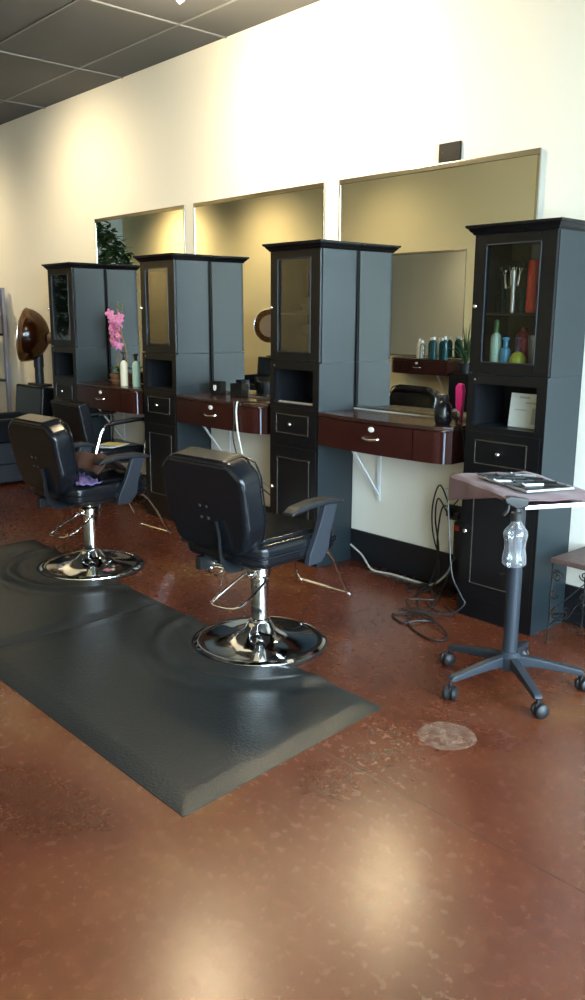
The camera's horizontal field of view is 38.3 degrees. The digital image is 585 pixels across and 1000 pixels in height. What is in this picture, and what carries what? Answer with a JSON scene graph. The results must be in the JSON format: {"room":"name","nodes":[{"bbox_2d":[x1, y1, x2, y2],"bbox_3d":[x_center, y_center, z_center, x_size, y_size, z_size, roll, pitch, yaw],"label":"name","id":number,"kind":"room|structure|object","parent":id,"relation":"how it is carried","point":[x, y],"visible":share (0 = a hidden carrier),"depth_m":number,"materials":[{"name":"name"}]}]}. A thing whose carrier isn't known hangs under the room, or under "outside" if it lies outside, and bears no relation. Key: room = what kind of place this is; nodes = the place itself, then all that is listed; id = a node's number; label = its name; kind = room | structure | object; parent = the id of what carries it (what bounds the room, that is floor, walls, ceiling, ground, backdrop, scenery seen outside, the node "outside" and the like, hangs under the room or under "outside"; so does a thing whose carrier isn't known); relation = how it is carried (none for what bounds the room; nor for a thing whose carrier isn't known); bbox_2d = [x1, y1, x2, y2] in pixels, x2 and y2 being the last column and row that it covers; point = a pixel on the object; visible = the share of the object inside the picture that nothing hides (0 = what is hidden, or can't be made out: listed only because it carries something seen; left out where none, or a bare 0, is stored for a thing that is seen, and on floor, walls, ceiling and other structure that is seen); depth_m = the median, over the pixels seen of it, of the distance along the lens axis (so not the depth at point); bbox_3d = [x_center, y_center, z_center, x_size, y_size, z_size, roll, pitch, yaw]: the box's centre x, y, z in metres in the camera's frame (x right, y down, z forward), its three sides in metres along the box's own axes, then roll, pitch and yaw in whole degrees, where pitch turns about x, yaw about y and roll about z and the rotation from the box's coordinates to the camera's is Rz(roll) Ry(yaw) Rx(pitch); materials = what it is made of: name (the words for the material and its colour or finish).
{"room":"salon","nodes":[
{"label":"salon","id":0,"kind":"room"},
{"bbox_2d":[110,373,131,384],"bbox_3d":[-1.457,-1.033,7.169,0.196,0.088,0.196,-10,16,-41],"label":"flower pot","id":1,"kind":"object","parent":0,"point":[115,377],"depth_m":7.10,"materials":[{"name":"brown ceramic"}]},
{"bbox_2d":[0,0,320,124],"bbox_3d":[-3.419,-3.138,5.276,5.502,0.108,17.050,-10,16,-41],"label":"ceiling","id":2,"kind":"structure","parent":0,"point":[52,52],"depth_m":5.79,"materials":[{"name":"grey tile"}]},
{"bbox_2d":[0,481,584,999],"bbox_3d":[-3.441,0.314,6.025,5.502,0.100,17.050,-10,16,-41],"label":"floor","id":3,"kind":"structure","parent":0,"point":[314,877],"depth_m":2.57,"materials":[{"name":"concrete"}]},
{"bbox_2d":[0,288,11,411],"bbox_3d":[-3.309,-1.359,9.158,0.266,1.840,0.526,-10,16,-41],"label":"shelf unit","id":4,"kind":"object","parent":3,"relation":"on","point":[3,334],"visible":0.59,"depth_m":8.99,"materials":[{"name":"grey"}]},
{"bbox_2d":[0,307,53,482],"bbox_3d":[-2.650,-1.027,8.064,0.752,1.604,0.628,-10,16,-41],"label":"chair","id":5,"kind":"object","parent":3,"relation":"on","point":[33,335],"visible":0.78,"depth_m":7.95,"materials":[{"name":"black plastic"}]},
{"bbox_2d":[16,307,50,361],"bbox_3d":[-2.525,-1.582,8.065,0.413,0.518,0.447,-10,16,-41],"label":"hood","id":6,"kind":"object","parent":5,"relation":"attached to","point":[33,335],"depth_m":7.90,"materials":[{"name":"brown plastic"}]},
{"bbox_2d":[41,262,111,468],"bbox_3d":[-1.935,-1.099,7.627,0.351,2.000,0.530,-10,16,-41],"label":"cabinet","id":7,"kind":"object","parent":3,"relation":"on","point":[83,357],"visible":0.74,"depth_m":7.42,"materials":[{"name":"black laminate"}]},
{"bbox_2d":[0,539,159,647],"bbox_3d":[-1.670,0.491,4.949,1.185,0.031,1.793,-10,16,-41],"label":"floor mat","id":8,"kind":"object","parent":3,"relation":"on","point":[33,605],"visible":0.99,"depth_m":4.69,"materials":[{"name":"black rubber"}]},
{"bbox_2d":[8,413,171,580],"bbox_3d":[-1.218,-0.068,5.299,0.658,0.982,0.936,12,17,43],"label":"chair","id":9,"kind":"object","parent":3,"relation":"on","point":[42,446],"visible":0.97,"depth_m":5.06,"materials":[{"name":"black leather"}]},
{"bbox_2d":[76,472,101,485],"bbox_3d":[-1.265,-0.126,5.029,0.161,0.020,0.401,-8,15,-32],"label":"folded cloth","id":10,"kind":"object","parent":9,"relation":"on","point":[84,480],"visible":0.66,"depth_m":4.97,"materials":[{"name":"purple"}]},
{"bbox_2d":[78,468,124,485],"bbox_3d":[-1.261,-0.149,5.235,0.450,0.018,0.474,12,17,43],"label":"seat cushion","id":11,"kind":"object","parent":9,"relation":"on","point":[107,475],"depth_m":5.21,"materials":[{"name":"black leather"}]},
{"bbox_2d":[74,451,144,474],"bbox_3d":[-1.170,-0.233,5.202,0.421,0.142,0.384,11,16,41],"label":"towel","id":12,"kind":"object","parent":9,"relation":"on","point":[85,459],"visible":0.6,"depth_m":5.09,"materials":[{"name":"brown fabric"}]},
{"bbox_2d":[50,398,146,513],"bbox_3d":[-1.593,-0.389,6.967,0.602,0.899,0.598,-10,16,-39],"label":"chair","id":13,"kind":"object","parent":3,"relation":"on","point":[76,414],"visible":0.52,"depth_m":6.71,"materials":[{"name":"black plastic"}]},
{"bbox_2d":[99,442,129,447],"bbox_3d":[-1.488,-0.451,6.898,0.200,0.006,0.260,5,13,19],"label":"magazine","id":14,"kind":"object","parent":13,"relation":"on","point":[107,444],"visible":0.82,"depth_m":6.90,"materials":[{"name":"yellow paper"}]},
{"bbox_2d":[103,442,126,444],"bbox_3d":[-1.469,-0.465,6.951,0.180,0.001,0.115,5,13,19],"label":"picture","id":15,"kind":"object","parent":14,"relation":"on","point":[107,443],"depth_m":6.96,"materials":[{"name":"yellow paper"}]},
{"bbox_2d":[133,253,211,521],"bbox_3d":[-0.909,-0.850,6.510,0.351,2.000,0.530,-10,16,-41],"label":"cabinet","id":16,"kind":"object","parent":3,"relation":"on","point":[174,308],"visible":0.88,"depth_m":6.34,"materials":[{"name":"black wood"}]},
{"bbox_2d":[0,603,381,817],"bbox_3d":[-0.540,0.777,3.673,1.092,0.029,1.781,-10,16,-41],"label":"floor mat","id":17,"kind":"object","parent":3,"relation":"on","point":[191,729],"visible":1,"depth_m":3.44,"materials":[{"name":"black rubber"}]},
{"bbox_2d":[207,567,223,575],"bbox_3d":[-0.472,0.406,5.234,0.142,0.098,0.221,1,12,2],"label":"wire stand","id":18,"kind":"object","parent":3,"relation":"on","point":[222,569],"visible":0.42,"depth_m":5.19,"materials":[{"name":"silver metal"}]},
{"bbox_2d":[161,446,350,666],"bbox_3d":[-0.106,0.205,4.073,0.658,0.982,0.936,11,16,41],"label":"chair","id":19,"kind":"object","parent":3,"relation":"on","point":[214,497],"visible":1,"depth_m":3.82,"materials":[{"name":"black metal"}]},
{"bbox_2d":[261,512,315,543],"bbox_3d":[-0.148,0.125,4.008,0.450,0.018,0.474,11,16,41],"label":"seat cushion","id":20,"kind":"object","parent":19,"relation":"on","point":[279,527],"depth_m":3.95,"materials":[{"name":"black leather"}]},
{"bbox_2d":[262,239,361,567],"bbox_3d":[0.111,-0.602,5.399,0.351,2.000,0.530,-10,16,-41],"label":"cabinet","id":21,"kind":"object","parent":3,"relation":"on","point":[324,271],"visible":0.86,"depth_m":5.29,"materials":[{"name":"black wood"}]},
{"bbox_2d":[278,400,295,403],"bbox_3d":[-0.029,-0.628,5.389,0.020,0.012,0.170,-10,16,-41],"label":"iron","id":22,"kind":"object","parent":21,"relation":"in","point":[284,401],"visible":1,"depth_m":5.38,"materials":[{"name":"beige metal"}]},
{"bbox_2d":[293,297,309,312],"bbox_3d":[0.134,-1.220,5.255,0.140,0.100,0.240,-10,16,-41],"label":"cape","id":23,"kind":"object","parent":21,"relation":"in","point":[305,303],"visible":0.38,"depth_m":5.24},
{"bbox_2d":[295,402,312,405],"bbox_3d":[0.081,-0.601,5.269,0.020,0.012,0.170,-10,16,-41],"label":"iron","id":24,"kind":"object","parent":21,"relation":"in","point":[301,403],"visible":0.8,"depth_m":5.26,"materials":[{"name":"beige metal"}]},
{"bbox_2d":[299,324,309,351],"bbox_3d":[0.124,-1.004,5.281,0.076,0.194,0.180,-10,16,-41],"label":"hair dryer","id":25,"kind":"object","parent":21,"relation":"in","point":[304,330],"visible":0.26,"depth_m":5.29,"materials":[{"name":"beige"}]},
{"bbox_2d":[350,544,454,585],"bbox_3d":[0.637,0.366,5.198,0.094,0.206,0.858,-10,16,-41],"label":"extension cord","id":26,"kind":"object","parent":3,"relation":"on","point":[354,547],"visible":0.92,"depth_m":5.17,"materials":[{"name":"beige plastic"}]},
{"bbox_2d":[391,498,446,623],"bbox_3d":[0.699,0.316,4.624,0.231,0.546,0.672,4,13,15],"label":"extension cord","id":27,"kind":"object","parent":3,"relation":"on","point":[419,591],"visible":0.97,"depth_m":4.67,"materials":[{"name":"black plastic"}]},
{"bbox_2d":[401,505,454,641],"bbox_3d":[0.724,0.355,4.522,0.262,0.516,0.888,3,12,11],"label":"extension cord","id":28,"kind":"object","parent":3,"relation":"on","point":[443,506],"visible":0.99,"depth_m":4.77,"materials":[{"name":"black plastic"}]},
{"bbox_2d":[406,547,454,614],"bbox_3d":[0.771,0.442,4.694,0.263,0.257,0.474,2,12,9],"label":"extension cord","id":29,"kind":"object","parent":3,"relation":"on","point":[454,547],"visible":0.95,"depth_m":4.71,"materials":[{"name":"black plastic"}]},
{"bbox_2d":[426,502,464,613],"bbox_3d":[0.821,0.310,4.503,0.057,0.596,0.329,-7,14,-30],"label":"extension cord","id":30,"kind":"object","parent":3,"relation":"on","point":[462,606],"visible":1,"depth_m":4.47,"materials":[{"name":"grey plastic"}]},
{"bbox_2d":[439,498,584,718],"bbox_3d":[0.935,0.378,3.530,0.664,0.888,0.665,-3,13,-15],"label":"tray stand","id":31,"kind":"object","parent":3,"relation":"on","point":[513,656],"visible":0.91,"depth_m":3.56,"materials":[{"name":"grey metal"}]},
{"bbox_2d":[501,495,528,567],"bbox_3d":[0.804,0.112,3.053,0.101,0.264,0.088,-3,13,-15],"label":"spray bottle","id":32,"kind":"object","parent":31,"relation":"hanging from","point":[516,518],"visible":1,"depth_m":3.06,"materials":[{"name":"clear plastic"}]},
{"bbox_2d":[448,471,584,500],"bbox_3d":[0.925,-0.007,3.418,0.360,0.121,0.583,-3,13,-15],"label":"towel","id":33,"kind":"object","parent":31,"relation":"on","point":[462,486],"visible":0.54,"depth_m":3.37,"materials":[{"name":"white fabric"}]},
{"bbox_2d":[478,473,573,492],"bbox_3d":[0.937,-0.073,3.398,0.220,0.010,0.340,-4,13,-19],"label":"tray","id":34,"kind":"object","parent":33,"relation":"on","point":[527,489],"visible":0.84,"depth_m":3.27,"materials":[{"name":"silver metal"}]},
{"bbox_2d":[475,472,497,475],"bbox_3d":[0.808,-0.109,3.499,0.098,0.014,0.010,1,12,3],"label":"hair clip","id":35,"kind":"object","parent":34,"relation":"on","point":[480,474],"visible":1,"depth_m":3.50,"materials":[{"name":"black"}]},
{"bbox_2d":[485,475,503,478],"bbox_3d":[0.827,-0.094,3.432,0.085,0.014,0.010,1,12,3],"label":"hair clip","id":36,"kind":"object","parent":34,"relation":"on","point":[488,477],"visible":1,"depth_m":3.43,"materials":[{"name":"black"}]},
{"bbox_2d":[493,479,512,481],"bbox_3d":[0.846,-0.079,3.364,0.087,0.014,0.010,1,12,2],"label":"hair clip","id":37,"kind":"object","parent":34,"relation":"on","point":[493,479],"visible":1,"depth_m":3.36,"materials":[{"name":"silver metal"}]},
{"bbox_2d":[496,473,514,475],"bbox_3d":[0.882,-0.107,3.493,0.086,0.014,0.010,-2,13,-11],"label":"hair clip","id":38,"kind":"object","parent":34,"relation":"on","point":[510,474],"visible":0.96,"depth_m":3.49,"materials":[{"name":"black"}]},
{"bbox_2d":[502,482,524,485],"bbox_3d":[0.865,-0.064,3.296,0.088,0.014,0.010,1,12,2],"label":"hair clip","id":39,"kind":"object","parent":34,"relation":"on","point":[506,484],"visible":1,"depth_m":3.29,"materials":[{"name":"black"}]},
{"bbox_2d":[503,476,524,479],"bbox_3d":[0.901,-0.092,3.425,0.101,0.014,0.010,-2,12,-11],"label":"hair clip","id":40,"kind":"object","parent":34,"relation":"on","point":[506,478],"visible":1,"depth_m":3.42,"materials":[{"name":"black"}]},
{"bbox_2d":[512,479,533,482],"bbox_3d":[0.920,-0.077,3.358,0.100,0.014,0.010,-2,13,-11],"label":"hair clip","id":41,"kind":"object","parent":34,"relation":"on","point":[514,481],"visible":1,"depth_m":3.35,"materials":[{"name":"black"}]},
{"bbox_2d":[511,472,535,476],"bbox_3d":[0.956,-0.106,3.492,0.104,0.014,0.010,4,13,18],"label":"hair clip","id":42,"kind":"object","parent":34,"relation":"on","point":[516,474],"visible":0.97,"depth_m":3.48,"materials":[{"name":"silver metal"}]},
{"bbox_2d":[522,475,542,479],"bbox_3d":[0.975,-0.091,3.424,0.086,0.014,0.010,4,13,18],"label":"hair clip","id":43,"kind":"object","parent":34,"relation":"on","point":[533,478],"visible":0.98,"depth_m":3.42,"materials":[{"name":"black"}]},
{"bbox_2d":[522,483,543,485],"bbox_3d":[0.939,-0.062,3.290,0.092,0.014,0.010,-2,12,-11],"label":"hair clip","id":44,"kind":"object","parent":34,"relation":"on","point":[531,484],"visible":1,"depth_m":3.29,"materials":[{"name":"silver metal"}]},
{"bbox_2d":[527,478,556,483],"bbox_3d":[0.994,-0.076,3.356,0.116,0.014,0.010,4,13,18],"label":"hair clip","id":45,"kind":"object","parent":34,"relation":"on","point":[540,481],"visible":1,"depth_m":3.35,"materials":[{"name":"black"}]},
{"bbox_2d":[538,482,565,486],"bbox_3d":[1.013,-0.061,3.289,0.108,0.014,0.010,4,13,18],"label":"hair clip","id":46,"kind":"object","parent":34,"relation":"on","point":[545,484],"visible":1,"depth_m":3.28,"materials":[{"name":"black"}]},
{"bbox_2d":[498,498,584,509],"bbox_3d":[0.952,-0.042,3.409,0.370,0.016,0.600,-3,13,-15],"label":"tray","id":47,"kind":"object","parent":31,"relation":"on","point":[533,505],"depth_m":3.13,"materials":[{"name":"white plastic"}]},
{"bbox_2d":[456,217,584,635],"bbox_3d":[1.149,-0.350,4.269,0.351,2.000,0.530,-10,16,-41],"label":"cabinet","id":48,"kind":"object","parent":3,"relation":"on","point":[548,450],"visible":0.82,"depth_m":4.18,"materials":[{"name":"black wood"}]},
{"bbox_2d":[489,320,501,361],"bbox_3d":[1.016,-0.776,4.205,0.054,0.245,0.054,-10,16,-41],"label":"bottle","id":49,"kind":"object","parent":48,"relation":"in","point":[496,339],"visible":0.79,"depth_m":4.18,"materials":[{"name":"green glass"}]},
{"bbox_2d":[499,337,510,362],"bbox_3d":[1.054,-0.726,4.172,0.052,0.162,0.052,-10,16,-41],"label":"spray bottle","id":50,"kind":"object","parent":48,"relation":"in","point":[505,352],"visible":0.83,"depth_m":4.15,"materials":[{"name":"blue plastic"}]},
{"bbox_2d":[493,268,527,312],"bbox_3d":[1.131,-1.045,4.201,0.106,0.214,0.224,-10,16,-41],"label":"tool rack","id":51,"kind":"object","parent":48,"relation":"in","point":[525,268],"visible":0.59,"depth_m":4.24,"materials":[{"name":"black metal"}]},
{"bbox_2d":[501,291,504,312],"bbox_3d":[1.051,-0.990,4.204,0.004,0.107,0.016,-10,16,-41],"label":"comb","id":52,"kind":"object","parent":51,"relation":"in","point":[503,292],"visible":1,"depth_m":4.20,"materials":[{"name":"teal plastic"}]},
{"bbox_2d":[499,265,508,288],"bbox_3d":[1.046,-1.106,4.171,0.006,0.116,0.055,-10,16,-41],"label":"scissors","id":53,"kind":"object","parent":51,"relation":"hanging from","point":[505,282],"visible":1,"depth_m":4.16,"materials":[{"name":"silver metal"}]},
{"bbox_2d":[506,288,509,312],"bbox_3d":[1.070,-0.992,4.183,0.004,0.119,0.016,-10,16,-41],"label":"comb","id":54,"kind":"object","parent":51,"relation":"in","point":[508,289],"visible":1,"depth_m":4.18,"materials":[{"name":"black plastic"}]},
{"bbox_2d":[493,298,525,312],"bbox_3d":[1.131,-0.975,4.216,0.106,0.070,0.224,-10,16,-41],"label":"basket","id":55,"kind":"object","parent":51,"relation":"on","point":[494,298],"depth_m":4.25,"materials":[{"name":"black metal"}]},
{"bbox_2d":[506,262,515,285],"bbox_3d":[1.073,-1.112,4.139,0.006,0.116,0.056,-10,16,-41],"label":"scissors","id":56,"kind":"object","parent":51,"relation":"hanging from","point":[508,262],"visible":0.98,"depth_m":4.14,"materials":[{"name":"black metal"}]},
{"bbox_2d":[515,290,519,312],"bbox_3d":[1.107,-0.977,4.143,0.004,0.107,0.016,-10,16,-41],"label":"comb","id":57,"kind":"object","parent":51,"relation":"in","point":[518,291],"visible":1,"depth_m":4.14,"materials":[{"name":"black plastic"}]},
{"bbox_2d":[516,262,526,285],"bbox_3d":[1.113,-1.099,4.096,0.006,0.116,0.055,-10,16,-41],"label":"scissors","id":58,"kind":"object","parent":51,"relation":"in","point":[518,280],"visible":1,"depth_m":4.10,"materials":[{"name":"silver metal"}]},
{"bbox_2d":[520,288,524,312],"bbox_3d":[1.126,-0.978,4.121,0.004,0.119,0.016,-10,16,-41],"label":"comb","id":59,"kind":"object","parent":51,"relation":"in","point":[523,289],"visible":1,"depth_m":4.12,"materials":[{"name":"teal plastic"}]},
{"bbox_2d":[510,269,516,312],"bbox_3d":[1.072,-1.015,4.091,0.020,0.205,0.020,-10,16,-41],"label":"tube","id":60,"kind":"object","parent":48,"relation":"on","point":[513,284],"visible":1,"depth_m":4.08,"materials":[{"name":"grey plastic"}]},
{"bbox_2d":[509,337,526,362],"bbox_3d":[1.104,-0.715,4.121,0.084,0.163,0.084,-10,16,-41],"label":"pump bottle","id":61,"kind":"object","parent":48,"relation":"in","point":[516,357],"visible":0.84,"depth_m":4.10,"materials":[{"name":"yellow plastic"}]},
{"bbox_2d":[508,393,536,428],"bbox_3d":[1.177,-0.442,4.191,0.028,0.170,0.220,-10,16,-41],"label":"display card","id":62,"kind":"object","parent":48,"relation":"in","point":[522,411],"visible":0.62,"depth_m":4.21,"materials":[{"name":"grey paper"}]},
{"bbox_2d":[515,396,535,410],"bbox_3d":[1.171,-0.478,4.191,0.001,0.070,0.140,-2,10,-42],"label":"print","id":63,"kind":"object","parent":62,"relation":"attached to","point":[523,397],"depth_m":4.20},
{"bbox_2d":[530,409,535,424],"bbox_3d":[1.210,-0.408,4.150,0.001,0.080,0.075,-1,10,-42],"label":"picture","id":64,"kind":"object","parent":62,"relation":"attached to","point":[532,422],"depth_m":4.17},
{"bbox_2d":[515,327,530,363],"bbox_3d":[1.147,-0.752,4.184,0.080,0.210,0.080,-10,16,-41],"label":"bottle","id":65,"kind":"object","parent":48,"relation":"in","point":[523,344],"visible":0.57,"depth_m":4.15,"materials":[{"name":"red plastic"}]},
{"bbox_2d":[528,335,534,363],"bbox_3d":[1.192,-0.719,4.123,0.088,0.170,0.088,-10,16,-41],"label":"tumbler","id":66,"kind":"object","parent":48,"relation":"in","point":[530,337],"visible":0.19,"depth_m":4.10,"materials":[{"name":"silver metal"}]},
{"bbox_2d":[526,243,540,312],"bbox_3d":[1.158,-1.060,4.029,0.064,0.320,0.064,-10,16,-41],"label":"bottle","id":67,"kind":"object","parent":48,"relation":"on","point":[533,266],"visible":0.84,"depth_m":4.01,"materials":[{"name":"red plastic"}]},
{"bbox_2d":[545,547,584,643],"bbox_3d":[1.474,0.495,4.065,0.340,0.442,0.345,-10,16,-41],"label":"plant stand","id":68,"kind":"object","parent":3,"relation":"on","point":[575,558],"visible":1,"depth_m":4.05,"materials":[{"name":"black metal"}]},
{"bbox_2d":[0,0,584,587],"bbox_3d":[-1.456,-1.817,7.373,0.200,3.516,17.050,-10,16,-41],"label":"wall","id":69,"kind":"structure","parent":0,"point":[329,92],"depth_m":5.31,"materials":[{"name":"beige paint"}]},
{"bbox_2d":[77,380,143,439],"bbox_3d":[-1.465,-0.697,7.155,0.390,0.561,0.980,-10,16,-41],"label":"countertop","id":70,"kind":"structure","parent":69,"relation":"attached to","point":[104,395],"depth_m":6.93,"materials":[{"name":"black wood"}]},
{"bbox_2d":[77,380,143,391],"bbox_3d":[-1.455,-0.962,7.105,0.357,0.023,0.980,-10,16,-41],"label":"countertop","id":71,"kind":"structure","parent":70,"relation":"on","point":[107,384],"depth_m":7.01,"materials":[{"name":"black wood"}]},
{"bbox_2d":[81,385,143,413],"bbox_3d":[-1.452,-0.865,7.133,0.341,0.178,0.970,-10,16,-41],"label":"drawer","id":72,"kind":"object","parent":70,"relation":"on","point":[140,395],"depth_m":6.73,"materials":[{"name":"red wood"}]},
{"bbox_2d":[105,302,131,384],"bbox_3d":[-1.458,-1.324,7.111,0.196,0.682,0.233,-6,14,-29],"label":"potted orchid","id":73,"kind":"object","parent":70,"relation":"on","point":[115,321],"visible":0.96,"depth_m":7.07,"materials":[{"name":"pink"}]},
{"bbox_2d":[120,352,127,385],"bbox_3d":[-1.393,-1.083,6.955,0.062,0.277,0.062,-10,16,-41],"label":"lotion bottle","id":74,"kind":"object","parent":70,"relation":"on","point":[123,364],"visible":1,"depth_m":6.94,"materials":[{"name":"beige plastic"}]},
{"bbox_2d":[132,353,140,386],"bbox_3d":[-1.274,-1.058,6.863,0.064,0.270,0.064,-10,16,-41],"label":"spray bottle","id":75,"kind":"object","parent":70,"relation":"on","point":[135,365],"visible":1,"depth_m":6.84,"materials":[{"name":"green plastic"}]},
{"bbox_2d":[94,205,185,382],"bbox_3d":[-1.278,-1.674,7.033,0.014,1.387,1.371,-11,17,-41],"label":"wall mirror","id":76,"kind":"object","parent":69,"relation":"attached to","point":[119,238],"visible":0.52,"depth_m":7.11,"materials":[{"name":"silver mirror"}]},
{"bbox_2d":[176,392,269,451],"bbox_3d":[-0.439,-0.448,6.038,0.390,0.561,0.980,-10,16,-41],"label":"countertop","id":77,"kind":"structure","parent":69,"relation":"attached to","point":[205,409],"depth_m":5.85,"materials":[{"name":"red wood"}]},
{"bbox_2d":[210,381,225,395],"bbox_3d":[-0.549,-0.824,6.204,0.090,0.100,0.076,9,15,36],"label":"holder","id":78,"kind":"object","parent":77,"relation":"on","point":[218,388],"visible":1,"depth_m":6.18,"materials":[{"name":"black plastic"}]},
{"bbox_2d":[181,398,269,433],"bbox_3d":[-0.426,-0.616,6.016,0.341,0.178,0.970,-10,16,-41],"label":"drawer","id":79,"kind":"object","parent":77,"relation":"on","point":[266,411],"depth_m":5.61,"materials":[{"name":"red wood"}]},
{"bbox_2d":[230,383,247,397],"bbox_3d":[-0.381,-0.784,6.025,0.110,0.100,0.070,9,15,36],"label":"holder","id":80,"kind":"object","parent":77,"relation":"on","point":[237,390],"visible":1,"depth_m":6.00,"materials":[{"name":"black plastic"}]},
{"bbox_2d":[232,401,269,494],"bbox_3d":[-0.283,-0.347,5.875,0.336,0.701,0.034,-10,16,-39],"label":"extension cord","id":81,"kind":"object","parent":77,"relation":"hanging from","point":[233,401],"visible":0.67,"depth_m":5.72,"materials":[{"name":"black plastic"}]},
{"bbox_2d":[235,401,269,487],"bbox_3d":[-0.222,-0.312,5.818,0.359,0.755,0.051,-6,14,-28],"label":"extension cord","id":82,"kind":"object","parent":77,"relation":"hanging from","point":[266,484],"visible":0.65,"depth_m":5.70,"materials":[{"name":"beige plastic"}]},
{"bbox_2d":[193,182,324,397],"bbox_3d":[-0.272,-1.429,5.937,0.014,1.387,1.410,-11,17,-41],"label":"wall mirror","id":83,"kind":"object","parent":69,"relation":"attached to","point":[232,230],"visible":0.57,"depth_m":5.99,"materials":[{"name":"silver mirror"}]},
{"bbox_2d":[112,467,584,627],"bbox_3d":[-1.546,-0.184,7.655,0.014,0.205,16.650,-10,16,-41],"label":"baseboard","id":84,"kind":"structure","parent":69,"relation":"attached to","point":[406,558],"depth_m":5.17,"materials":[{"name":"black"}]},
{"bbox_2d":[318,409,465,500],"bbox_3d":[0.581,-0.200,4.927,0.390,0.561,0.980,-10,16,-41],"label":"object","id":85,"kind":"structure","parent":69,"relation":"attached to","point":[392,435],"depth_m":4.73,"materials":[{"name":"red wood"}]},
{"bbox_2d":[318,409,465,431],"bbox_3d":[0.591,-0.465,4.877,0.357,0.023,0.980,-10,16,-41],"label":"countertop","id":86,"kind":"structure","parent":85,"relation":"on","point":[357,415],"depth_m":4.81,"materials":[{"name":"black wood"}]},
{"bbox_2d":[320,416,464,463],"bbox_3d":[0.594,-0.368,4.906,0.341,0.178,0.970,-10,16,-41],"label":"drawer","id":87,"kind":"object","parent":85,"relation":"on","point":[454,450],"depth_m":4.51,"materials":[{"name":"red wood"}]},
{"bbox_2d":[434,394,451,424],"bbox_3d":[0.820,-0.493,4.572,0.100,0.165,0.100,-10,16,-41],"label":"jar","id":88,"kind":"object","parent":85,"relation":"on","point":[442,413],"visible":0.99,"depth_m":4.54,"materials":[{"name":"black ceramic"}]},
{"bbox_2d":[449,409,464,510],"bbox_3d":[0.908,-0.206,4.636,0.087,0.622,0.294,3,12,11],"label":"dryer","id":89,"kind":"object","parent":85,"relation":"on","point":[455,413],"visible":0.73,"depth_m":4.47,"materials":[{"name":"black plastic"}]},
{"bbox_2d":[456,383,465,423],"bbox_3d":[0.917,-0.527,4.600,0.039,0.221,0.053,-10,16,-41],"label":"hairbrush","id":90,"kind":"object","parent":85,"relation":"on","point":[460,388],"visible":0.79,"depth_m":4.58,"materials":[{"name":"pink plastic"}]},
{"bbox_2d":[338,148,541,419],"bbox_3d":[0.757,-1.178,4.817,0.014,1.385,1.409,-11,17,-41],"label":"wall mirror","id":91,"kind":"object","parent":69,"relation":"attached to","point":[416,254],"visible":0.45,"depth_m":4.83,"materials":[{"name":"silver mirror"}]},
{"bbox_2d":[443,488,448,498],"bbox_3d":[0.895,-0.037,4.893,0.028,0.060,0.024,-10,16,-41],"label":"plug","id":92,"kind":"object","parent":69,"relation":"attached to","point":[446,490],"visible":0.53,"depth_m":4.88,"materials":[{"name":"grey plastic"}]},
{"bbox_2d":[438,140,461,162],"bbox_3d":[0.853,-1.886,4.562,0.017,0.096,0.146,-10,16,-41],"label":"wall plate","id":93,"kind":"object","parent":69,"relation":"attached to","point":[451,151],"visible":1,"depth_m":4.55,"materials":[{"name":"black metal"}]},
{"bbox_2d":[446,504,461,521],"bbox_3d":[0.931,0.077,4.863,0.045,0.090,0.110,-10,16,-41],"label":"wall outlet","id":94,"kind":"object","parent":69,"relation":"attached to","point":[456,515],"visible":0.66,"depth_m":4.86,"materials":[{"name":"black plastic"}]},
{"bbox_2d":[431,484,450,554],"bbox_3d":[0.858,0.115,4.874,0.119,0.417,0.024,8,14,31],"label":"extension cord","id":95,"kind":"object","parent":94,"relation":"attached to","point":[440,484],"visible":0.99,"depth_m":4.89,"materials":[{"name":"black plastic"}]},
{"bbox_2d":[453,521,460,559],"bbox_3d":[0.958,0.234,4.874,0.034,0.220,0.050,-10,16,-41],"label":"power strip","id":96,"kind":"object","parent":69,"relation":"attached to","point":[457,525],"visible":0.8,"depth_m":4.86,"materials":[{"name":"black plastic"}]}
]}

